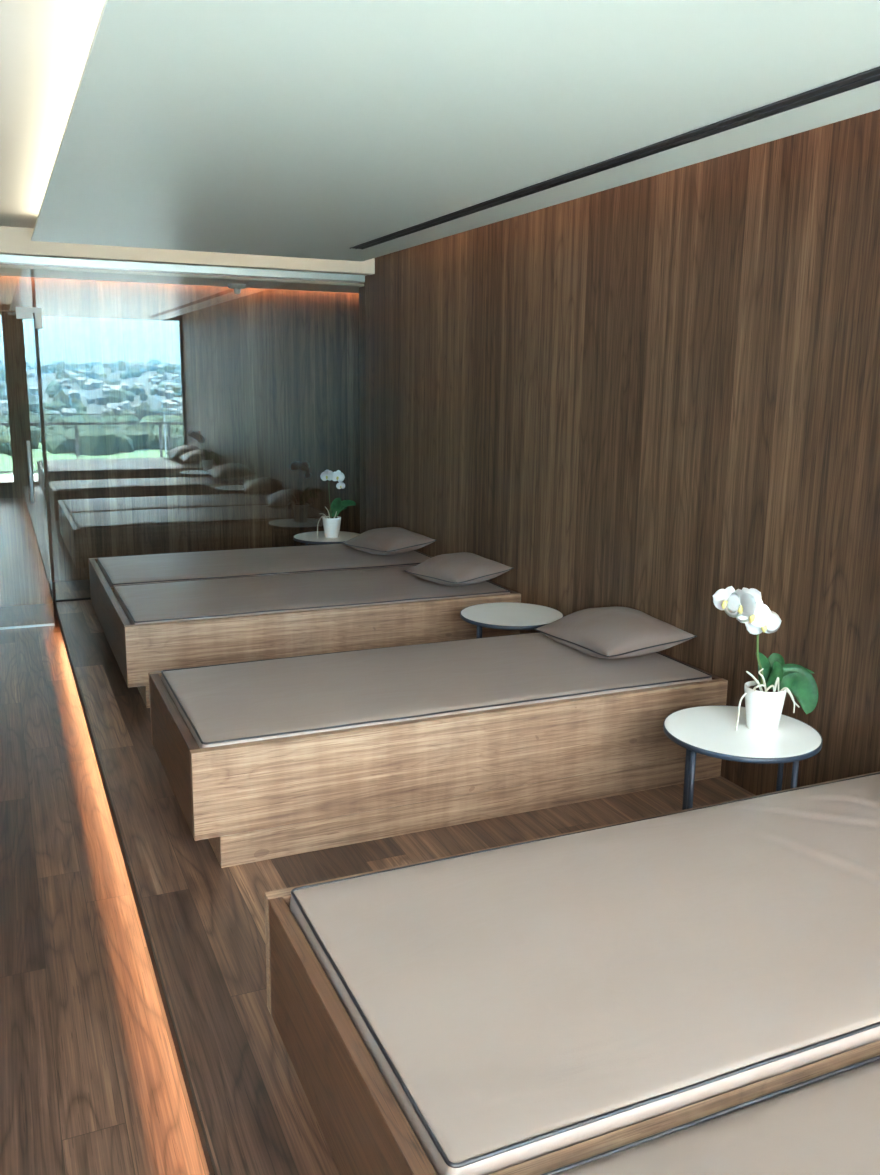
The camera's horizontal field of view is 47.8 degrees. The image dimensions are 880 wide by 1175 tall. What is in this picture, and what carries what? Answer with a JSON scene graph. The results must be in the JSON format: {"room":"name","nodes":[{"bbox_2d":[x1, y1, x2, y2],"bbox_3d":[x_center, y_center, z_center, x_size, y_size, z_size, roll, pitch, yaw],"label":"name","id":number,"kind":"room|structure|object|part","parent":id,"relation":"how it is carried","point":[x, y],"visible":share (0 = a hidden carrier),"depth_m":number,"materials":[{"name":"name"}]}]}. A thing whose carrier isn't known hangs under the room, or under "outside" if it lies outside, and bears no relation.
{"room":"spa","nodes":[
{"label":"spa","id":0,"kind":"room"},
{"bbox_2d":[0,0,104,227],"bbox_3d":[-0.751,-1.718,3.483,4.750,0.100,9.000,-4,13,-23],"label":"ceiling","id":1,"kind":"structure","parent":0,"point":[45,45],"depth_m":3.20,"materials":[{"name":"white paint"}]},
{"bbox_2d":[0,603,209,1174],"bbox_3d":[-0.799,0.987,4.078,4.750,0.100,8.950,-4,13,-23],"label":"floor","id":2,"kind":"structure","parent":0,"point":[92,1081],"depth_m":3.02,"materials":[{"name":"brown wood"}]},
{"bbox_2d":[0,264,359,606],"bbox_3d":[-2.571,-1.229,7.745,4.750,2.670,0.100,-4,13,-23],"label":"wall","id":3,"kind":"structure","parent":0,"point":[175,418],"depth_m":7.85,"materials":[{"name":"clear glass"}]},
{"bbox_2d":[0,254,365,292],"bbox_3d":[-2.348,-2.254,7.049,4.550,0.090,0.775,-4,13,-23],"label":"rail","id":4,"kind":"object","parent":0,"point":[5,270],"depth_m":7.20,"materials":[{"name":"silver metal"}]},
{"bbox_2d":[228,283,245,293],"bbox_3d":[-1.540,-2.265,7.539,0.138,0.070,0.138,-4,13,-23],"label":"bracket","id":5,"kind":"object","parent":4,"relation":"attached to","point":[237,287],"visible":1,"depth_m":7.50,"materials":[{"name":"silver metal"}]},
{"bbox_2d":[49,579,755,1174],"bbox_3d":[0.027,0.733,4.341,2.795,0.030,8.850,-4,13,-23],"label":"floor","id":6,"kind":"structure","parent":0,"point":[205,920],"depth_m":3.18,"materials":[{"name":"brown wood"}]},
{"bbox_2d":[0,254,365,601],"bbox_3d":[-2.437,-1.054,6.905,4.100,2.338,0.129,-4,13,-23],"label":"glass wall","id":7,"kind":"structure","parent":6,"relation":"on","point":[33,261],"depth_m":6.90,"materials":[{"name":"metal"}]},
{"bbox_2d":[0,307,53,629],"bbox_3d":[-3.169,-0.768,6.685,1.045,2.189,0.121,-4,13,-23],"label":"door","id":8,"kind":"structure","parent":7,"relation":"in","point":[21,312],"depth_m":6.75,"materials":[{"name":"metal"}]},
{"bbox_3d":[-3.208,0.298,6.899,0.992,0.013,0.016,-4,13,-23],"label":"rail","id":9,"kind":"part","parent":8,"relation":"part of","materials":[{"name":"metal"}]},
{"bbox_3d":[-2.819,-0.798,6.837,0.020,0.415,0.121,-4,13,-23],"label":"handle","id":10,"kind":"part","parent":8,"relation":"part of","materials":[{"name":"silver metal"}]},
{"bbox_3d":[-3.194,-0.753,6.677,0.992,2.147,0.010,-4,13,-23],"label":"pane","id":11,"kind":"part","parent":8,"relation":"part of","materials":[{"name":"clear glass"}]},
{"bbox_2d":[49,583,217,1174],"bbox_3d":[-1.261,0.840,3.809,0.005,0.056,8.700,-4,13,-23],"label":"trim","id":12,"kind":"structure","parent":7,"relation":"attached to","point":[212,1170],"depth_m":2.80,"materials":[{"name":"brown metal"}]},
{"bbox_2d":[0,226,374,274],"bbox_3d":[-2.375,-2.256,6.547,4.100,0.160,0.100,-4,13,-23],"label":"ceiling beam","id":13,"kind":"structure","parent":7,"relation":"attached to","point":[13,240],"depth_m":6.74,"materials":[{"name":"beige paint"}]},
{"bbox_2d":[88,550,520,707],"bbox_3d":[-0.920,0.125,6.077,2.145,0.415,1.951,-4,13,-23],"label":"platform bed","id":14,"kind":"object","parent":6,"relation":"on","point":[138,650],"visible":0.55,"depth_m":5.11,"materials":[{"name":"brown wood"}]},
{"bbox_3d":[-1.307,-0.116,6.921,2.145,0.302,0.035,-4,13,-23],"label":"panel","id":15,"kind":"part","parent":14,"relation":"part of","materials":[{"name":"brown wood"}]},
{"bbox_3d":[-1.884,0.146,5.645,0.034,0.302,1.880,-4,13,-23],"label":"panel","id":16,"kind":"part","parent":14,"relation":"part of","materials":[{"name":"brown wood"}]},
{"bbox_2d":[97,543,431,586],"bbox_3d":[-1.107,-0.096,6.481,2.064,0.204,0.918,-4,13,-23],"label":"mattress","id":17,"kind":"object","parent":14,"relation":"on","point":[200,565],"visible":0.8,"depth_m":6.30,"materials":[{"name":"grey leather"}]},
{"bbox_2d":[342,527,436,554],"bbox_3d":[-0.346,-0.314,6.692,0.432,0.222,0.535,-8,15,-37],"label":"pillow","id":18,"kind":"object","parent":17,"relation":"on","point":[389,540],"visible":1,"depth_m":6.56,"materials":[{"name":"beige fabric"}]},
{"bbox_2d":[114,565,509,624],"bbox_3d":[-0.720,0.091,5.625,2.064,0.203,0.918,-4,13,-23],"label":"mattress","id":19,"kind":"object","parent":14,"relation":"on","point":[250,595],"visible":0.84,"depth_m":5.44,"materials":[{"name":"beige leather"}]},
{"bbox_2d":[404,552,513,585],"bbox_3d":[0.105,-0.109,5.743,0.424,0.224,0.523,-8,15,-35],"label":"pillow","id":20,"kind":"object","parent":19,"relation":"on","point":[462,568],"visible":1,"depth_m":5.61,"materials":[{"name":"beige fabric"}]},
{"bbox_3d":[-0.531,0.257,5.209,2.145,0.302,0.035,-4,13,-23],"label":"panel","id":21,"kind":"part","parent":14,"relation":"part of","materials":[{"name":"brown wood"}]},
{"bbox_3d":[0.045,-0.005,6.486,0.034,0.302,1.880,-4,13,-23],"label":"panel","id":22,"kind":"part","parent":14,"relation":"part of","materials":[{"name":"brown wood"}]},
{"bbox_2d":[293,531,358,544],"bbox_3d":[-0.833,-0.172,7.453,0.524,0.430,0.524,-11,16,-43],"label":"side table","id":23,"kind":"object","parent":6,"relation":"on","point":[307,537],"visible":0.63,"depth_m":7.32,"materials":[{"name":"white laminate"}]},
{"bbox_2d":[317,470,355,537],"bbox_3d":[-0.766,-0.623,7.343,0.317,0.500,0.138,-4,13,-23],"label":"potted orchid","id":24,"kind":"object","parent":23,"relation":"on","point":[331,523],"visible":1,"depth_m":7.32,"materials":[{"name":"white ceramic"}]},
{"bbox_3d":[-0.827,-0.821,7.260,0.098,0.082,0.016,-4,6,4],"label":"flower","id":25,"kind":"part","parent":24,"relation":"part of","materials":[{"name":"white plant"}]},
{"bbox_3d":[-0.802,-0.448,7.365,0.138,0.148,0.138,-4,13,-23],"label":"pot","id":26,"kind":"part","parent":24,"relation":"part of","materials":[{"name":"white ceramic"}]},
{"bbox_3d":[-0.749,-0.820,7.293,0.105,0.088,0.017,8,6,-4],"label":"flower","id":27,"kind":"part","parent":24,"relation":"part of","materials":[{"name":"white plant"}]},
{"bbox_3d":[-0.732,-0.754,7.317,0.070,0.058,0.011,-8,18,4],"label":"flower","id":28,"kind":"part","parent":24,"relation":"part of","materials":[{"name":"white plant"}]},
{"bbox_2d":[148,652,727,867],"bbox_3d":[-0.010,0.563,4.069,2.145,0.415,0.961,-4,13,-23],"label":"platform bed","id":29,"kind":"object","parent":6,"relation":"on","point":[261,800],"visible":0.63,"depth_m":3.55,"materials":[{"name":"brown wood"}]},
{"bbox_3d":[-0.197,0.417,4.471,2.145,0.302,0.035,-4,13,-23],"label":"panel","id":30,"kind":"part","parent":29,"relation":"part of","materials":[{"name":"brown wood"}]},
{"bbox_3d":[-0.974,0.583,3.637,0.034,0.302,0.890,-4,13,-23],"label":"panel","id":31,"kind":"part","parent":29,"relation":"part of","materials":[{"name":"brown wood"}]},
{"bbox_2d":[161,632,711,748],"bbox_3d":[-0.007,0.432,4.043,2.072,0.209,0.894,-4,13,-23],"label":"mattress","id":32,"kind":"object","parent":29,"relation":"on","point":[249,701],"visible":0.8,"depth_m":3.86,"materials":[{"name":"beige leather"}]},
{"bbox_2d":[534,607,696,658],"bbox_3d":[0.757,0.191,4.353,0.469,0.241,0.581,-5,13,-25],"label":"pillow","id":33,"kind":"object","parent":32,"relation":"on","point":[602,632],"visible":1,"depth_m":4.19,"materials":[{"name":"beige fabric"}]},
{"bbox_3d":[0.955,0.432,4.478,0.034,0.302,0.890,-4,13,-23],"label":"panel","id":34,"kind":"part","parent":29,"relation":"part of","materials":[{"name":"brown wood"}]},
{"bbox_2d":[460,602,563,637],"bbox_3d":[0.362,0.343,5.096,0.524,0.430,0.524,-7,14,-31],"label":"side table","id":35,"kind":"object","parent":6,"relation":"on","point":[499,615],"visible":0.84,"depth_m":5.01,"materials":[{"name":"white laminate"}]},
{"bbox_3d":[0.188,0.381,4.952,0.019,0.410,0.019,-7,14,-31],"label":"leg","id":36,"kind":"part","parent":35,"relation":"part of","materials":[{"name":"grey metal"}]},
{"bbox_2d":[264,771,879,1174],"bbox_3d":[0.961,1.029,1.926,2.145,0.415,1.950,-4,13,-23],"label":"platform bed","id":37,"kind":"object","parent":6,"relation":"on","point":[365,1130],"visible":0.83,"depth_m":1.82,"materials":[{"name":"brown wood"}]},
{"bbox_3d":[-0.003,1.050,1.494,0.034,0.302,1.879,-4,13,-23],"label":"panel","id":38,"kind":"part","parent":37,"relation":"part of","materials":[{"name":"brown wood"}]},
{"bbox_3d":[0.574,0.788,2.770,2.145,0.302,0.035,-4,13,-23],"label":"panel","id":39,"kind":"part","parent":37,"relation":"part of","materials":[{"name":"brown wood"}]},
{"bbox_2d":[289,772,879,1174],"bbox_3d":[0.771,0.800,2.327,2.068,0.221,0.913,-4,13,-23],"label":"mattress","id":40,"kind":"object","parent":37,"relation":"on","point":[519,1003],"visible":0.95,"depth_m":2.00,"materials":[{"name":"beige leather"}]},
{"bbox_2d":[540,1055,879,1174],"bbox_3d":[1.159,0.991,1.472,2.068,0.211,0.910,-4,13,-23],"label":"mattress","id":41,"kind":"object","parent":37,"relation":"on","point":[828,1123],"visible":1,"depth_m":1.56,"materials":[{"name":"beige leather"}]},
{"bbox_2d":[663,705,822,809],"bbox_3d":[1.032,0.699,3.457,0.524,0.430,0.524,-4,13,-23],"label":"side table","id":42,"kind":"object","parent":6,"relation":"on","point":[710,731],"visible":0.86,"depth_m":3.34,"materials":[{"name":"white laminate"}]},
{"bbox_3d":[0.908,0.667,3.647,0.019,0.410,0.019,-4,13,-23],"label":"leg","id":43,"kind":"part","parent":42,"relation":"part of","materials":[{"name":"grey metal"}]},
{"bbox_3d":[0.839,0.732,3.338,0.019,0.410,0.019,-4,13,-23],"label":"leg","id":44,"kind":"part","parent":42,"relation":"part of","materials":[{"name":"black metal"}]},
{"bbox_2d":[713,586,817,732],"bbox_3d":[1.108,0.234,3.364,0.436,0.519,0.159,-4,13,-23],"label":"potted orchid","id":45,"kind":"object","parent":42,"relation":"on","point":[765,696],"visible":1,"depth_m":3.37,"materials":[{"name":"white plant"}]},
{"bbox_3d":[0.937,0.037,3.237,0.017,0.088,0.105,-2,17,-42],"label":"flower","id":46,"kind":"part","parent":45,"relation":"part of","materials":[{"name":"white plant"}]},
{"bbox_3d":[0.982,0.051,3.252,0.112,0.093,0.018,-9,0,28],"label":"flower","id":47,"kind":"part","parent":45,"relation":"part of","materials":[{"name":"white plant"}]},
{"bbox_3d":[1.023,0.029,3.289,0.085,0.071,0.014,-20,-17,-15],"label":"flower","id":48,"kind":"part","parent":45,"relation":"part of","materials":[{"name":"white plant"}]},
{"bbox_3d":[1.032,0.078,3.268,0.120,0.100,0.019,16,15,12],"label":"flower","id":49,"kind":"part","parent":45,"relation":"part of","materials":[{"name":"white plant"}]},
{"bbox_3d":[1.024,0.195,3.319,0.191,0.362,0.016,-6,14,-28],"label":"stem","id":50,"kind":"part","parent":45,"relation":"part of","materials":[{"name":"green plant"}]},
{"bbox_3d":[1.072,0.110,3.300,0.118,0.098,0.019,-6,14,8],"label":"flower","id":51,"kind":"part","parent":45,"relation":"part of","materials":[{"name":"white plant"}]},
{"bbox_3d":[1.114,0.412,3.417,0.138,0.150,0.138,-4,13,-23],"label":"pot","id":52,"kind":"part","parent":45,"relation":"part of","materials":[{"name":"white ceramic"}]},
{"bbox_3d":[1.225,0.686,3.581,0.019,0.410,0.019,-4,13,-23],"label":"leg","id":53,"kind":"part","parent":42,"relation":"part of","materials":[{"name":"grey metal"}]},
{"bbox_3d":[1.156,0.750,3.271,0.019,0.410,0.019,-4,13,-23],"label":"leg","id":54,"kind":"part","parent":42,"relation":"part of","materials":[{"name":"grey metal"}]},
{"bbox_2d":[31,0,879,261],"bbox_3d":[-0.012,-1.497,3.067,2.078,0.140,7.232,-4,13,-23],"label":"ceiling","id":55,"kind":"structure","parent":0,"point":[315,129],"depth_m":2.82,"materials":[{"name":"paint"}]},
{"bbox_2d":[350,66,879,248],"bbox_3d":[0.662,-1.492,3.439,0.080,0.007,5.790,-4,13,-23],"label":"diffuser","id":56,"kind":"object","parent":55,"relation":"attached to","point":[870,76],"visible":1,"depth_m":3.25,"materials":[{"name":"grey metal"}]},
{"bbox_2d":[359,109,879,794],"bbox_3d":[1.086,-0.494,4.218,0.120,2.550,8.250,-4,13,-23],"label":"wall","id":57,"kind":"structure","parent":0,"point":[657,395],"depth_m":4.20,"materials":[{"name":"brown wood"}]}
]}

